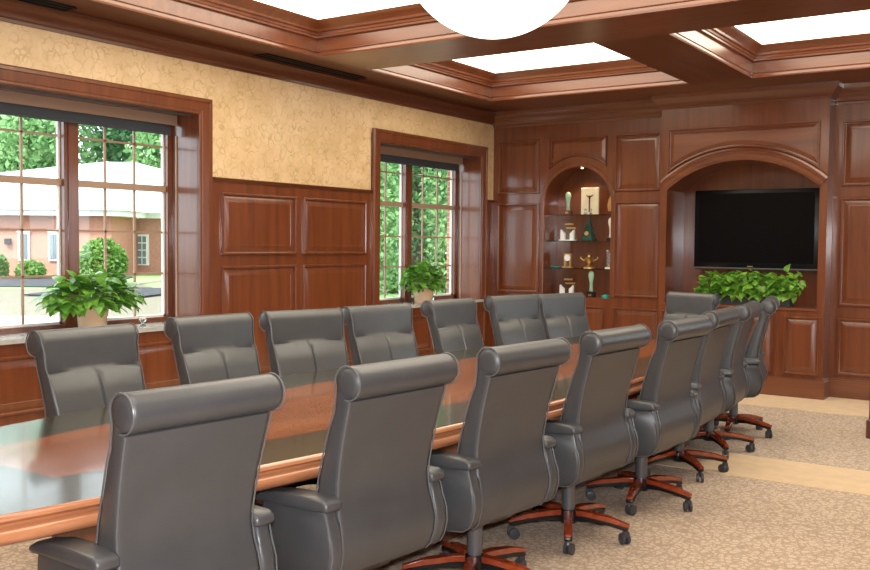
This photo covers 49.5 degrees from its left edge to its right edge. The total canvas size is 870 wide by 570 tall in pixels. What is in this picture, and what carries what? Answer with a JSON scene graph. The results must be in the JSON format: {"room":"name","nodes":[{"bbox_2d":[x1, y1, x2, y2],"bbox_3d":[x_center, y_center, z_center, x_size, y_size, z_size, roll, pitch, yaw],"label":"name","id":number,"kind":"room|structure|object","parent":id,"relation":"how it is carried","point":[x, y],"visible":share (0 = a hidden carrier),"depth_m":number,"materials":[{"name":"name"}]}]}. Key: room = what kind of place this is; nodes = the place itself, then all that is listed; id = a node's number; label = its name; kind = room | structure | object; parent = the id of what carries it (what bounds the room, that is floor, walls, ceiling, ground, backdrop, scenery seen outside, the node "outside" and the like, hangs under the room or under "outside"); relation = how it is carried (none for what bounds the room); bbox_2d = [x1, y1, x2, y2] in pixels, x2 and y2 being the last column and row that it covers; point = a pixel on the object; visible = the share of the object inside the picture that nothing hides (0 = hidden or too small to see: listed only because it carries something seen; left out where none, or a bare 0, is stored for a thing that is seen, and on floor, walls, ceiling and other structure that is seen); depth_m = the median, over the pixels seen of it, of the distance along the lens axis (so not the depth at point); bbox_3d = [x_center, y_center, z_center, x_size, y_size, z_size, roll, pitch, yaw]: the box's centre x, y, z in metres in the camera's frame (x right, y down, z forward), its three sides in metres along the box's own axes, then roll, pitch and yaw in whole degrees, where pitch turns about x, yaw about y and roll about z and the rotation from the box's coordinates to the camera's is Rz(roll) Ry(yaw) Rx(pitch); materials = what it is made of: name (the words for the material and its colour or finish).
{"room":"conference room","nodes":[
{"label":"conference room","id":0,"kind":"room"},
{"bbox_2d":[0,21,495,425],"bbox_3d":[-2.262,-0.563,7.568,0.581,3.800,10.880,2,3,34],"label":"wall","id":1,"kind":"structure","parent":0,"point":[292,162],"depth_m":8.30,"materials":[{"name":"beige paint"}]},
{"bbox_2d":[0,63,212,344],"bbox_3d":[-2.603,-0.555,6.923,0.439,1.847,2.190,2,3,34],"label":"window","id":2,"kind":"structure","parent":1,"relation":"in","point":[186,188],"depth_m":7.49,"materials":[{"name":"brown wood"}]},
{"bbox_2d":[31,264,146,326],"bbox_3d":[-2.528,0.084,7.015,0.522,0.497,0.924,2,3,34],"label":"potted plant","id":3,"kind":"object","parent":2,"relation":"on","point":[99,295],"visible":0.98,"depth_m":6.88,"materials":[{"name":"green plant"}]},
{"bbox_2d":[0,86,190,134],"bbox_3d":[-2.619,-1.269,6.906,0.244,0.160,1.930,2,3,34],"label":"roller shade","id":4,"kind":"object","parent":2,"relation":"attached to","point":[11,103],"visible":1,"depth_m":6.97,"materials":[{"name":"black fabric"}]},
{"bbox_2d":[138,317,146,325],"bbox_3d":[-2.281,0.286,7.360,0.068,0.066,0.068,2,3,34],"label":"ornament","id":5,"kind":"object","parent":2,"relation":"on","point":[142,320],"visible":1,"depth_m":7.34,"materials":[{"name":"white metal"}]},
{"bbox_2d":[0,0,495,124],"bbox_3d":[-2.119,-1.842,7.180,0.090,0.144,10.280,2,3,34],"label":"trim","id":6,"kind":"structure","parent":1,"relation":"attached to","point":[70,23],"depth_m":7.62,"materials":[{"name":"brown wood"}]},
{"bbox_2d":[371,128,487,307],"bbox_3d":[-0.171,-0.695,10.511,0.439,1.847,2.213,2,3,34],"label":"window","id":7,"kind":"structure","parent":1,"relation":"in","point":[467,265],"depth_m":11.08,"materials":[{"name":"brown wood"}]},
{"bbox_2d":[396,260,448,302],"bbox_3d":[-0.114,-0.044,10.550,0.488,0.479,0.876,2,3,34],"label":"potted plant","id":8,"kind":"object","parent":7,"relation":"on","point":[422,291],"visible":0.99,"depth_m":10.45,"materials":[{"name":"green plant"}]},
{"bbox_2d":[380,144,473,170],"bbox_3d":[-0.186,-1.408,10.493,0.244,0.160,1.953,2,3,34],"label":"roller shade","id":9,"kind":"object","parent":7,"relation":"attached to","point":[388,154],"visible":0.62,"depth_m":10.57,"materials":[{"name":"grey fabric"}]},
{"bbox_2d":[0,394,869,569],"bbox_3d":[0.445,1.317,5.806,6.520,0.154,11.080,2,3,34],"label":"floor","id":10,"kind":"structure","parent":0,"point":[800,500],"depth_m":5.32,"materials":[{"name":"carpet"}]},
{"bbox_2d":[25,323,145,417],"bbox_3d":[-1.439,0.747,4.311,0.620,1.092,0.642,2,3,34],"label":"office chair","id":11,"kind":"object","parent":10,"relation":"on","point":[79,368],"visible":0.21,"depth_m":4.32,"materials":[{"name":"black leather"}]},
{"bbox_2d":[29,372,285,569],"bbox_3d":[-0.858,0.816,2.901,0.606,1.092,0.632,3,3,40],"label":"office chair","id":12,"kind":"object","parent":10,"relation":"on","point":[183,462],"visible":1,"depth_m":2.72,"materials":[{"name":"black leather"}]},
{"bbox_2d":[164,312,262,506],"bbox_3d":[-1.042,0.716,5.077,0.638,1.092,0.633,3,3,38],"label":"office chair","id":13,"kind":"object","parent":10,"relation":"on","point":[215,347],"visible":0.23,"depth_m":5.12,"materials":[{"name":"black leather"}]},
{"bbox_2d":[259,307,348,487],"bbox_3d":[-0.651,0.700,5.522,0.639,1.092,0.612,-2,3,-40],"label":"office chair","id":14,"kind":"object","parent":10,"relation":"on","point":[304,340],"visible":0.27,"depth_m":5.59,"materials":[{"name":"black leather"}]},
{"bbox_2d":[0,335,657,546],"bbox_3d":[0.156,0.891,5.363,1.674,0.740,6.162,2,3,34],"label":"conference table","id":15,"kind":"object","parent":10,"relation":"on","point":[52,469],"visible":0.22,"depth_m":3.50,"materials":[{"name":"brown wood"}]},
{"bbox_2d":[255,352,459,569],"bbox_3d":[-0.310,0.795,3.483,0.610,1.092,0.632,3,3,39],"label":"office chair","id":16,"kind":"object","parent":10,"relation":"on","point":[379,499],"visible":0.99,"depth_m":3.28,"materials":[{"name":"black leather"}]},
{"bbox_2d":[340,303,418,364],"bbox_3d":[-0.210,0.682,6.011,0.641,1.092,0.616,-2,4,-44],"label":"office chair","id":17,"kind":"object","parent":10,"relation":"on","point":[376,333],"visible":0.17,"depth_m":6.07,"materials":[{"name":"black leather"}]},
{"bbox_2d":[420,297,483,353],"bbox_3d":[0.286,0.654,6.716,0.607,1.092,0.636,2,3,37],"label":"office chair","id":18,"kind":"object","parent":10,"relation":"on","point":[454,326],"visible":0.26,"depth_m":6.73,"materials":[{"name":"black leather"}]},
{"bbox_2d":[402,337,571,569],"bbox_3d":[0.188,0.772,4.093,0.614,1.092,0.634,3,3,40],"label":"office chair","id":19,"kind":"object","parent":10,"relation":"on","point":[505,465],"visible":0.98,"depth_m":3.91,"materials":[{"name":"black leather"}]},
{"bbox_2d":[483,294,545,345],"bbox_3d":[0.767,0.631,7.251,0.637,1.092,0.604,-2,4,-43],"label":"office chair","id":20,"kind":"object","parent":10,"relation":"on","point":[515,318],"visible":0.23,"depth_m":7.30,"materials":[{"name":"black leather"}]},
{"bbox_2d":[537,292,589,339],"bbox_3d":[1.185,0.622,7.633,0.632,1.092,0.637,-2,3,-40],"label":"office chair","id":21,"kind":"object","parent":10,"relation":"on","point":[563,315],"visible":0.19,"depth_m":7.72,"materials":[{"name":"black leather"}]},
{"bbox_2d":[492,99,661,345],"bbox_3d":[1.697,-0.515,10.994,2.217,3.069,0.474,2,3,34],"label":"shelving unit","id":22,"kind":"object","parent":10,"relation":"on","point":[541,155],"visible":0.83,"depth_m":11.00,"materials":[{"name":"brown wood"}]},
{"bbox_2d":[559,278,574,292],"bbox_3d":[1.556,-0.001,11.094,0.210,0.260,0.060,2,3,34],"label":"acrylic award","id":23,"kind":"object","parent":22,"relation":"on","point":[562,289],"visible":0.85,"depth_m":11.10,"materials":[{"name":"white paint"}]},
{"bbox_2d":[562,253,573,267],"bbox_3d":[1.562,-0.285,11.078,0.130,0.170,0.060,2,3,34],"label":"clock","id":24,"kind":"object","parent":22,"relation":"on","point":[567,256],"visible":1,"depth_m":11.05,"materials":[{"name":"gold metal"}]},
{"bbox_2d":[563,192,572,213],"bbox_3d":[1.560,-0.957,11.053,0.090,0.265,0.072,2,3,34],"label":"statuette","id":25,"kind":"object","parent":22,"relation":"on","point":[568,194],"visible":1,"depth_m":11.04,"materials":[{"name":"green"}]},
{"bbox_2d":[559,218,577,240],"bbox_3d":[1.562,-0.650,11.065,0.210,0.260,0.060,2,3,34],"label":"acrylic award","id":26,"kind":"object","parent":22,"relation":"on","point":[562,233],"visible":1,"depth_m":11.07,"materials":[{"name":"white paint"}]},
{"bbox_2d":[580,217,596,240],"bbox_3d":[1.781,-0.651,10.915,0.150,0.280,0.141,2,3,34],"label":"obelisk","id":27,"kind":"object","parent":22,"relation":"on","point":[588,234],"visible":1,"depth_m":10.88,"materials":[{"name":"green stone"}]},
{"bbox_2d":[580,252,597,268],"bbox_3d":[1.786,-0.289,10.926,0.130,0.195,0.196,-1,3,-23],"label":"trophy","id":28,"kind":"object","parent":22,"relation":"on","point":[589,259],"visible":1,"depth_m":10.89,"materials":[{"name":"gold metal"}]},
{"bbox_2d":[581,187,599,214],"bbox_3d":[1.783,-0.971,10.908,0.220,0.310,0.090,2,3,34],"label":"plaque","id":29,"kind":"object","parent":22,"relation":"on","point":[589,196],"visible":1,"depth_m":10.91,"materials":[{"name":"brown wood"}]},
{"bbox_2d":[586,271,595,296],"bbox_3d":[1.808,-0.010,10.921,0.090,0.300,0.072,2,3,34],"label":"statuette","id":30,"kind":"object","parent":22,"relation":"on","point":[590,293],"visible":1,"depth_m":10.91,"materials":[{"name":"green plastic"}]},
{"bbox_2d":[605,249,609,268],"bbox_3d":[1.993,-0.295,10.786,0.080,0.225,0.060,2,3,34],"label":"trophy","id":31,"kind":"object","parent":22,"relation":"on","point":[607,250],"visible":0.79,"depth_m":10.78,"materials":[{"name":"beige"}]},
{"bbox_2d":[606,218,610,240],"bbox_3d":[2.009,-0.637,10.762,0.090,0.270,0.070,2,3,34],"label":"statuette","id":32,"kind":"object","parent":22,"relation":"on","point":[609,220],"visible":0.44,"depth_m":10.75,"materials":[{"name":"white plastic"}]},
{"bbox_2d":[606,196,610,213],"bbox_3d":[1.999,-0.937,10.757,0.070,0.260,0.060,2,3,34],"label":"trophy","id":33,"kind":"object","parent":22,"relation":"on","point":[609,200],"visible":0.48,"depth_m":10.75,"materials":[{"name":"brown wood"}]},
{"bbox_2d":[507,324,651,554],"bbox_3d":[0.697,0.744,4.816,0.617,1.092,0.636,3,3,38],"label":"office chair","id":34,"kind":"object","parent":10,"relation":"on","point":[595,436],"visible":0.94,"depth_m":4.64,"materials":[{"name":"black leather"}]},
{"bbox_2d":[585,315,713,515],"bbox_3d":[1.222,0.720,5.464,0.608,1.092,0.632,2,3,37],"label":"office chair","id":35,"kind":"object","parent":10,"relation":"on","point":[667,412],"visible":0.94,"depth_m":5.29,"materials":[{"name":"black leather"}]},
{"bbox_2d":[635,306,740,481],"bbox_3d":[1.619,0.689,6.232,0.637,1.092,0.638,2,3,32],"label":"office chair","id":36,"kind":"object","parent":10,"relation":"on","point":[712,399],"visible":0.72,"depth_m":6.11,"materials":[{"name":"black leather"}]},
{"bbox_2d":[663,291,719,424],"bbox_3d":[2.052,0.612,8.022,0.564,1.092,0.569,-2,3,-40],"label":"office chair","id":37,"kind":"object","parent":10,"relation":"on","point":[680,305],"visible":0.17,"depth_m":8.10,"materials":[{"name":"black leather"}]},
{"bbox_2d":[672,301,762,458],"bbox_3d":[2.016,0.663,6.881,0.622,1.092,0.637,2,3,27],"label":"office chair","id":38,"kind":"object","parent":10,"relation":"on","point":[736,380],"visible":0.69,"depth_m":6.69,"materials":[{"name":"black leather"}]},
{"bbox_2d":[714,296,779,439],"bbox_3d":[2.391,0.638,7.523,0.630,1.092,0.639,2,3,22],"label":"office chair","id":39,"kind":"object","parent":10,"relation":"on","point":[756,368],"visible":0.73,"depth_m":7.24,"materials":[{"name":"black leather"}]},
{"bbox_2d":[651,80,843,399],"bbox_3d":[3.236,-0.447,9.815,1.864,3.069,0.702,2,3,34],"label":"media cabinet","id":40,"kind":"object","parent":10,"relation":"on","point":[779,136],"visible":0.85,"depth_m":9.50,"materials":[{"name":"brown wood"}]},
{"bbox_2d":[664,302,816,311],"bbox_3d":[3.236,0.212,9.853,1.536,0.028,0.562,2,3,34],"label":"countertop","id":41,"kind":"structure","parent":40,"relation":"on","point":[812,308],"depth_m":9.38,"materials":[{"name":"brown wood"}]},
{"bbox_2d":[694,264,809,306],"bbox_3d":[3.197,-0.009,9.650,1.168,0.433,0.383,2,3,34],"label":"potted plant","id":42,"kind":"object","parent":41,"relation":"on","point":[742,290],"visible":0.99,"depth_m":9.56,"materials":[{"name":"green plant"}]},
{"bbox_2d":[694,188,819,270],"bbox_3d":[3.395,-0.587,9.971,1.286,0.844,0.136,2,3,34],"label":"television","id":43,"kind":"object","parent":40,"relation":"attached to","point":[754,229],"visible":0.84,"depth_m":9.90,"materials":[{"name":"black"}]},
{"bbox_2d":[828,82,869,400],"bbox_3d":[4.903,-0.387,8.825,2.217,3.069,0.474,2,3,34],"label":"wall cabinet","id":44,"kind":"object","parent":10,"relation":"on","point":[849,315],"visible":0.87,"depth_m":9.22,"materials":[{"name":"brown wood"}]},
{"bbox_2d":[866,398,869,438],"bbox_3d":[3.848,0.815,7.238,0.926,0.790,0.344,2,3,34],"label":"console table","id":45,"kind":"object","parent":10,"relation":"on","point":[868,419],"visible":1,"depth_m":7.36,"materials":[{"name":"brown wood"}]},
{"bbox_2d":[49,0,869,111],"bbox_3d":[0.476,-2.028,5.655,6.520,0.410,11.080,2,3,34],"label":"ceiling","id":46,"kind":"structure","parent":0,"point":[671,46],"depth_m":7.79,"materials":[{"name":"brown wood"}]},
{"bbox_2d":[17,0,76,11],"bbox_3d":[-2.862,-1.857,5.876,0.138,0.012,1.350,2,3,34],"label":"ceiling vent","id":47,"kind":"object","parent":46,"relation":"in","point":[44,3],"visible":1,"depth_m":6.31,"materials":[{"name":"black metal"}]},
{"bbox_2d":[254,53,366,79],"bbox_3d":[-1.090,-1.959,8.490,0.138,0.012,1.350,2,3,34],"label":"ceiling vent","id":48,"kind":"object","parent":46,"relation":"in","point":[266,55],"visible":1,"depth_m":8.43,"materials":[{"name":"black metal"}]},
{"bbox_2d":[255,0,419,18],"bbox_3d":[0.342,-2.100,5.489,4.880,0.004,2.500,2,3,34],"label":"recessed light","id":49,"kind":"object","parent":46,"relation":"in","point":[317,9],"visible":1,"depth_m":7.42,"materials":[{"name":"white plastic"}]},
{"bbox_2d":[418,0,568,38],"bbox_3d":[0.342,-1.773,5.501,1.134,0.647,1.134,2,3,34],"label":"pendant lamp","id":50,"kind":"object","parent":46,"relation":"hanging from","point":[484,19],"visible":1,"depth_m":5.33,"materials":[{"name":"white glass"}]},
{"bbox_2d":[454,43,629,72],"bbox_3d":[0.935,-2.249,8.907,2.025,0.004,1.990,2,3,34],"label":"recessed light","id":51,"kind":"object","parent":46,"relation":"in","point":[591,52],"visible":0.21,"depth_m":9.46,"materials":[{"name":"white plastic"}]},
{"bbox_2d":[735,10,869,43],"bbox_3d":[3.297,-2.155,7.309,2.030,0.004,1.990,2,3,34],"label":"recessed light","id":52,"kind":"object","parent":46,"relation":"in","point":[857,22],"visible":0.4,"depth_m":8.02,"materials":[{"name":"white plastic"}]},
{"label":"outside","id":53,"kind":"structure","parent":0,"visible":0},
{"bbox_2d":[0,253,445,324],"bbox_3d":[-8.024,-0.234,41.696,180.000,0.260,180.000,2,3,34],"label":"ground","id":54,"kind":"structure","parent":53,"point":[10,289],"depth_m":26.41,"materials":[{"name":"white concrete"}]},
{"bbox_2d":[0,253,10,275],"bbox_3d":[-17.595,-0.691,38.031,0.910,1.222,0.911,2,3,34],"label":"bush","id":55,"kind":"object","parent":54,"relation":"on","point":[4,264],"visible":0.85,"depth_m":37.90,"materials":[{"name":"green plant"}]},
{"bbox_2d":[0,116,54,171],"bbox_3d":[-29.336,-8.390,63.605,9.106,14.366,9.252,2,3,34],"label":"tree","id":56,"kind":"object","parent":54,"relation":"on","point":[4,161],"visible":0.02,"depth_m":61.79,"materials":[{"name":"green plant"}]},
{"bbox_2d":[13,259,46,278],"bbox_3d":[-16.281,-0.568,38.013,1.255,0.974,1.246,2,3,34],"label":"bush","id":57,"kind":"object","parent":54,"relation":"on","point":[36,267],"visible":0.64,"depth_m":37.73,"materials":[{"name":"green plant"}]},
{"bbox_2d":[0,114,101,172],"bbox_3d":[-24.216,-8.739,59.434,8.055,15.618,8.187,2,3,34],"label":"tree","id":58,"kind":"object","parent":54,"relation":"on","point":[46,156],"visible":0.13,"depth_m":56.97,"materials":[{"name":"green plant"}]},
{"bbox_2d":[0,162,160,274],"bbox_3d":[-20.169,-3.432,46.401,31.600,5.600,13.000,1,3,0],"label":"house","id":59,"kind":"structure","parent":54,"relation":"on","point":[39,201],"depth_m":43.01,"materials":[{"name":"white paint"}]},
{"bbox_2d":[4,238,10,243],"bbox_3d":[-18.418,-1.881,40.674,0.230,0.250,0.220,1,3,0],"label":"wall light","id":60,"kind":"object","parent":59,"relation":"attached to","point":[6,240],"depth_m":40.56,"materials":[{"name":"white plastic"}]},
{"bbox_2d":[79,237,128,279],"bbox_3d":[-11.986,-0.748,34.028,1.885,2.020,1.887,2,3,34],"label":"bush","id":61,"kind":"object","parent":54,"relation":"on","point":[92,251],"visible":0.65,"depth_m":33.50,"materials":[{"name":"green plant"}]},
{"bbox_2d":[83,125,160,167],"bbox_3d":[-19.473,-9.836,65.539,9.884,17.054,8.712,-1,3,-22],"label":"tree","id":62,"kind":"object","parent":54,"relation":"on","point":[114,152],"visible":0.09,"depth_m":62.84,"materials":[{"name":"green plant"}]},
{"bbox_2d":[123,132,160,168],"bbox_3d":[-15.320,-9.083,59.894,8.381,15.777,7.721,0,3,-14],"label":"tree","id":63,"kind":"object","parent":54,"relation":"on","point":[154,139],"visible":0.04,"depth_m":57.09,"materials":[{"name":"green plant"}]},
{"bbox_2d":[380,162,414,297],"bbox_3d":[-2.284,-4.210,21.091,4.197,9.851,3.520,1,3,0],"label":"tree","id":64,"kind":"object","parent":54,"relation":"on","point":[390,216],"visible":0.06,"depth_m":20.65,"materials":[{"name":"green plant"}]},
{"bbox_2d":[380,195,429,293],"bbox_3d":[-0.990,-1.175,29.983,1.874,3.698,1.879,2,3,34],"label":"bush","id":65,"kind":"object","parent":54,"relation":"on","point":[394,290],"visible":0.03,"depth_m":29.62,"materials":[{"name":"green plant"}]},
{"bbox_2d":[380,163,447,295],"bbox_3d":[-0.448,-4.795,23.768,4.176,10.740,4.022,1,3,18],"label":"tree","id":66,"kind":"object","parent":54,"relation":"on","point":[416,228],"visible":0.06,"depth_m":23.55,"materials":[{"name":"green plant"}]},
{"bbox_2d":[392,172,446,267],"bbox_3d":[-1.206,-8.383,62.232,9.151,16.136,9.336,2,3,34],"label":"tree","id":67,"kind":"object","parent":54,"relation":"on","point":[414,172],"visible":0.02,"depth_m":60.03,"materials":[{"name":"green plant"}]},
{"bbox_2d":[415,168,447,293],"bbox_3d":[1.822,-3.942,20.942,4.345,10.456,3.687,2,3,34],"label":"tree","id":68,"kind":"object","parent":54,"relation":"on","point":[441,225],"visible":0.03,"depth_m":21.11,"materials":[{"name":"green plant"}]},
{"bbox_2d":[428,203,446,293],"bbox_3d":[0.696,-1.150,28.969,1.859,3.756,1.881,2,3,34],"label":"bush","id":69,"kind":"object","parent":54,"relation":"on","point":[432,247],"visible":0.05,"depth_m":28.61,"materials":[{"name":"green plant"}]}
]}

